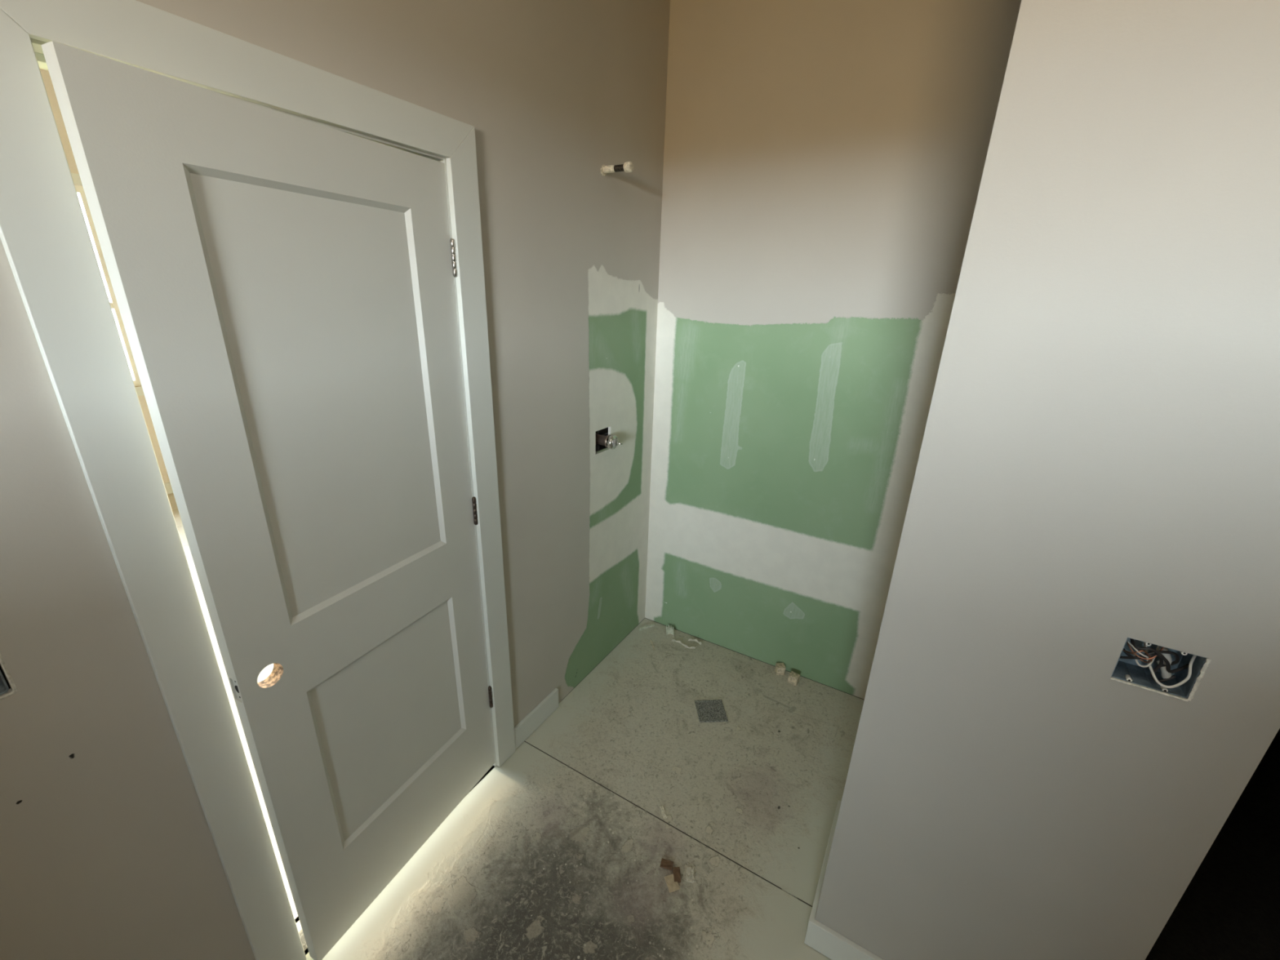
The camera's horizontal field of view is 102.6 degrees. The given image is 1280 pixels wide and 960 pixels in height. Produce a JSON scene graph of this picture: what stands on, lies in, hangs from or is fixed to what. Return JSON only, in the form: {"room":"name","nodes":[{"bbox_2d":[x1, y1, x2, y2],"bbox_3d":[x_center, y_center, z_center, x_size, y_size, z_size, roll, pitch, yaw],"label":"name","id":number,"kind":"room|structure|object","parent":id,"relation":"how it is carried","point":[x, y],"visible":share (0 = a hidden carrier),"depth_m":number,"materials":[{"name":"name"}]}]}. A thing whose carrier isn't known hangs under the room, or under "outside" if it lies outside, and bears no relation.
{"room":"unfinished bathroom","nodes":[
{"label":"unfinished bathroom","id":0,"kind":"room"},
{"bbox_2d":[40,68,169,483],"bbox_3d":[-4.509,-1.104,3.317,0.120,3.050,5.750,13,22,28],"label":"wall","id":1,"kind":"structure","parent":0,"point":[46,76],"depth_m":3.61,"materials":[{"name":"beige paint"}]},
{"bbox_2d":[71,173,144,395],"bbox_3d":[-4.154,-1.401,3.809,0.116,1.580,0.537,13,22,28],"label":"window","id":2,"kind":"structure","parent":1,"relation":"in","point":[76,177],"depth_m":3.91,"materials":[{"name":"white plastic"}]},
{"bbox_2d":[164,482,173,494],"bbox_3d":[-3.674,-0.152,5.111,0.014,0.097,2.499,13,22,28],"label":"baseboard","id":3,"kind":"structure","parent":1,"relation":"attached to","point":[168,486],"depth_m":4.44,"materials":[{"name":"white paint"}]},
{"bbox_2d":[0,427,608,920],"bbox_3d":[-0.758,-0.247,1.278,0.040,3.050,5.750,13,22,28],"label":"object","id":4,"kind":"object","parent":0,"point":[606,428],"depth_m":2.32,"materials":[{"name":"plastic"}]},
{"bbox_2d":[0,0,670,959],"bbox_3d":[-1.265,0.088,0.298,0.013,3.050,8.050,13,22,28],"label":"wall","id":5,"kind":"structure","parent":0,"point":[108,851],"depth_m":1.29,"materials":[{"name":"beige paint"}]},
{"bbox_2d":[0,653,17,700],"bbox_3d":[-1.063,0.303,0.810,0.063,0.106,0.071,13,22,28],"label":"switch box","id":6,"kind":"object","parent":5,"relation":"attached to","point":[4,688],"visible":1,"depth_m":0.83,"materials":[{"name":"grey plastic"}]},
{"bbox_2d":[35,52,48,70],"bbox_3d":[-0.766,0.238,1.394,0.038,2.059,0.713,13,22,28],"label":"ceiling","id":7,"kind":"structure","parent":5,"relation":"attached to","point":[41,60],"depth_m":0.76,"materials":[{"name":"white paint"}]},
{"bbox_2d":[0,8,306,959],"bbox_3d":[-0.911,0.319,1.012,0.018,2.150,0.091,13,22,28],"label":"trim","id":8,"kind":"structure","parent":5,"relation":"attached to","point":[45,237],"depth_m":0.88,"materials":[{"name":"white paint"}]},
{"bbox_2d":[0,0,474,158],"bbox_3d":[-0.672,-0.763,0.997,0.018,0.090,0.903,13,22,28],"label":"trim","id":9,"kind":"structure","parent":5,"relation":"attached to","point":[134,33],"depth_m":0.90,"materials":[{"name":"white paint"}]},
{"bbox_2d":[30,37,496,951],"bbox_3d":[-0.763,0.230,1.389,0.116,2.078,0.752,13,22,28],"label":"trim","id":10,"kind":"structure","parent":5,"relation":"attached to","point":[36,43],"depth_m":1.31,"materials":[{"name":"white paint"}]},
{"bbox_2d":[40,40,494,959],"bbox_3d":[-0.695,0.246,1.359,0.046,2.032,0.720,11,22,23],"label":"door","id":11,"kind":"structure","parent":5,"relation":"in","point":[282,284],"depth_m":1.16,"materials":[{"name":"white paint"}]},
{"bbox_2d":[445,127,515,766],"bbox_3d":[-0.498,0.094,1.677,0.018,2.150,0.090,13,22,28],"label":"trim","id":12,"kind":"structure","parent":5,"relation":"attached to","point":[461,166],"depth_m":1.57,"materials":[{"name":"white paint"}]},
{"bbox_2d":[514,688,558,749],"bbox_3d":[-0.439,1.008,2.175,0.014,0.099,0.278,13,22,28],"label":"baseboard","id":13,"kind":"structure","parent":5,"relation":"attached to","point":[532,721],"depth_m":2.16,"materials":[{"name":"white paint"}]},
{"bbox_2d":[595,430,622,453],"bbox_3d":[-0.141,-0.181,2.207,0.150,0.210,0.200,13,22,28],"label":"shower valve","id":14,"kind":"object","parent":5,"relation":"attached to","point":[611,442],"visible":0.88,"depth_m":2.20,"materials":[{"name":"silver metal"}]},
{"bbox_2d":[600,161,633,176],"bbox_3d":[-0.103,-1.115,1.842,0.168,0.037,0.040,13,22,28],"label":"pipe stub","id":15,"kind":"object","parent":5,"relation":"attached to","point":[628,166],"visible":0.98,"depth_m":1.82,"materials":[{"name":"white plastic"}]},
{"bbox_2d":[167,493,864,959],"bbox_3d":[-1.735,1.420,1.058,8.010,0.001,8.320,13,22,28],"label":"floor","id":16,"kind":"structure","parent":0,"point":[557,852],"depth_m":1.79,"materials":[{"name":"concrete"}]},
{"bbox_2d":[638,623,654,630],"bbox_3d":[0.038,0.822,2.872,0.097,0.014,0.013,-8,22,-27],"label":"stick","id":17,"kind":"object","parent":16,"relation":"on","point":[642,628],"visible":1,"depth_m":2.87,"materials":[{"name":"white wood"}]},
{"bbox_2d":[659,805,666,818],"bbox_3d":[0.084,1.196,1.847,0.015,0.006,0.049,-4,21,-16],"label":"chip","id":18,"kind":"object","parent":16,"relation":"on","point":[663,812],"visible":1,"depth_m":1.84,"materials":[{"name":"white"}]},
{"bbox_2d":[659,857,673,871],"bbox_3d":[0.088,1.256,1.676,0.041,0.007,0.027,7,20,15],"label":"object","id":19,"kind":"object","parent":16,"relation":"on","point":[665,864],"visible":1,"depth_m":1.67,"materials":[{"name":"brown wood"}]},
{"bbox_2d":[666,625,674,637],"bbox_3d":[0.170,0.827,2.817,0.058,0.050,0.033,13,22,28],"label":"paper","id":20,"kind":"object","parent":16,"relation":"on","point":[668,631],"visible":1,"depth_m":2.82,"materials":[{"name":"white paper"}]},
{"bbox_2d":[664,873,679,892],"bbox_3d":[0.101,1.276,1.624,0.035,0.005,0.047,-5,21,-18],"label":"board","id":21,"kind":"object","parent":16,"relation":"on","point":[673,886],"visible":1,"depth_m":1.62,"materials":[{"name":"beige wood"}]},
{"bbox_2d":[672,866,680,882],"bbox_3d":[0.118,1.268,1.647,0.023,0.006,0.045,1,20,-3],"label":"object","id":22,"kind":"object","parent":16,"relation":"on","point":[677,877],"visible":1,"depth_m":1.65,"materials":[{"name":"brown wood"}]},
{"bbox_2d":[671,639,697,648],"bbox_3d":[0.233,0.875,2.733,0.144,0.018,0.043,8,21,17],"label":"paper strip","id":23,"kind":"object","parent":16,"relation":"on","point":[673,640],"visible":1,"depth_m":2.73,"materials":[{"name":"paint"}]},
{"bbox_2d":[685,866,694,882],"bbox_3d":[0.162,1.270,1.649,0.028,0.008,0.045,3,20,3],"label":"flake","id":24,"kind":"object","parent":16,"relation":"on","point":[690,872],"visible":1,"depth_m":1.65,"materials":[{"name":"paper"}]},
{"bbox_2d":[688,638,701,644],"bbox_3d":[0.296,0.867,2.761,0.077,0.020,0.016,12,22,26],"label":"paper strip","id":25,"kind":"object","parent":16,"relation":"on","point":[690,639],"visible":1,"depth_m":2.76,"materials":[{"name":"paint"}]},
{"bbox_2d":[694,699,728,722],"bbox_3d":[0.319,1.038,2.307,0.126,0.006,0.126,0,20,-5],"label":"floor drain","id":26,"kind":"object","parent":16,"relation":"on","point":[708,710],"visible":1,"depth_m":2.30,"materials":[{"name":"grey metal"}]},
{"bbox_2d":[774,662,785,675],"bbox_3d":[0.698,0.941,2.554,0.043,0.047,0.037,1,20,-2],"label":"wood block","id":27,"kind":"object","parent":16,"relation":"on","point":[780,668],"visible":1,"depth_m":2.54,"materials":[{"name":"beige wood"}]},
{"bbox_2d":[787,671,799,685],"bbox_3d":[0.749,0.965,2.494,0.047,0.046,0.039,16,24,34],"label":"wood block","id":28,"kind":"object","parent":16,"relation":"on","point":[793,677],"visible":1,"depth_m":2.48,"materials":[{"name":"beige wood"}]},
{"bbox_2d":[644,0,1021,699],"bbox_3d":[0.851,-0.463,2.033,1.789,3.050,0.013,13,22,28],"label":"wall","id":29,"kind":"structure","parent":0,"point":[824,160],"depth_m":2.06,"materials":[{"name":"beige paint"}]},
{"bbox_2d":[814,0,1279,959],"bbox_3d":[0.800,-0.038,0.841,0.593,3.050,0.013,13,22,28],"label":"wall","id":30,"kind":"structure","parent":0,"point":[1098,466],"depth_m":0.87,"materials":[{"name":"beige paint"}]},
{"bbox_2d":[804,800,883,959],"bbox_3d":[0.847,1.292,1.502,0.607,0.099,0.436,13,22,28],"label":"baseboard","id":31,"kind":"structure","parent":30,"relation":"attached to","point":[821,938],"depth_m":1.44,"materials":[{"name":"white paint"}]},
{"bbox_2d":[1111,637,1211,702],"bbox_3d":[0.921,0.321,0.920,0.108,0.091,0.072,13,22,28],"label":"junction box","id":32,"kind":"object","parent":30,"relation":"attached to","point":[1162,668],"visible":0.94,"depth_m":0.91,"materials":[{"name":"blue metal"}]},
{"bbox_2d":[1145,728,1279,959],"bbox_3d":[2.337,1.265,1.863,1.611,0.006,2.492,13,22,28],"label":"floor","id":33,"kind":"structure","parent":0,"point":[1229,909],"depth_m":1.65,"materials":[{"name":"black"}]}
]}

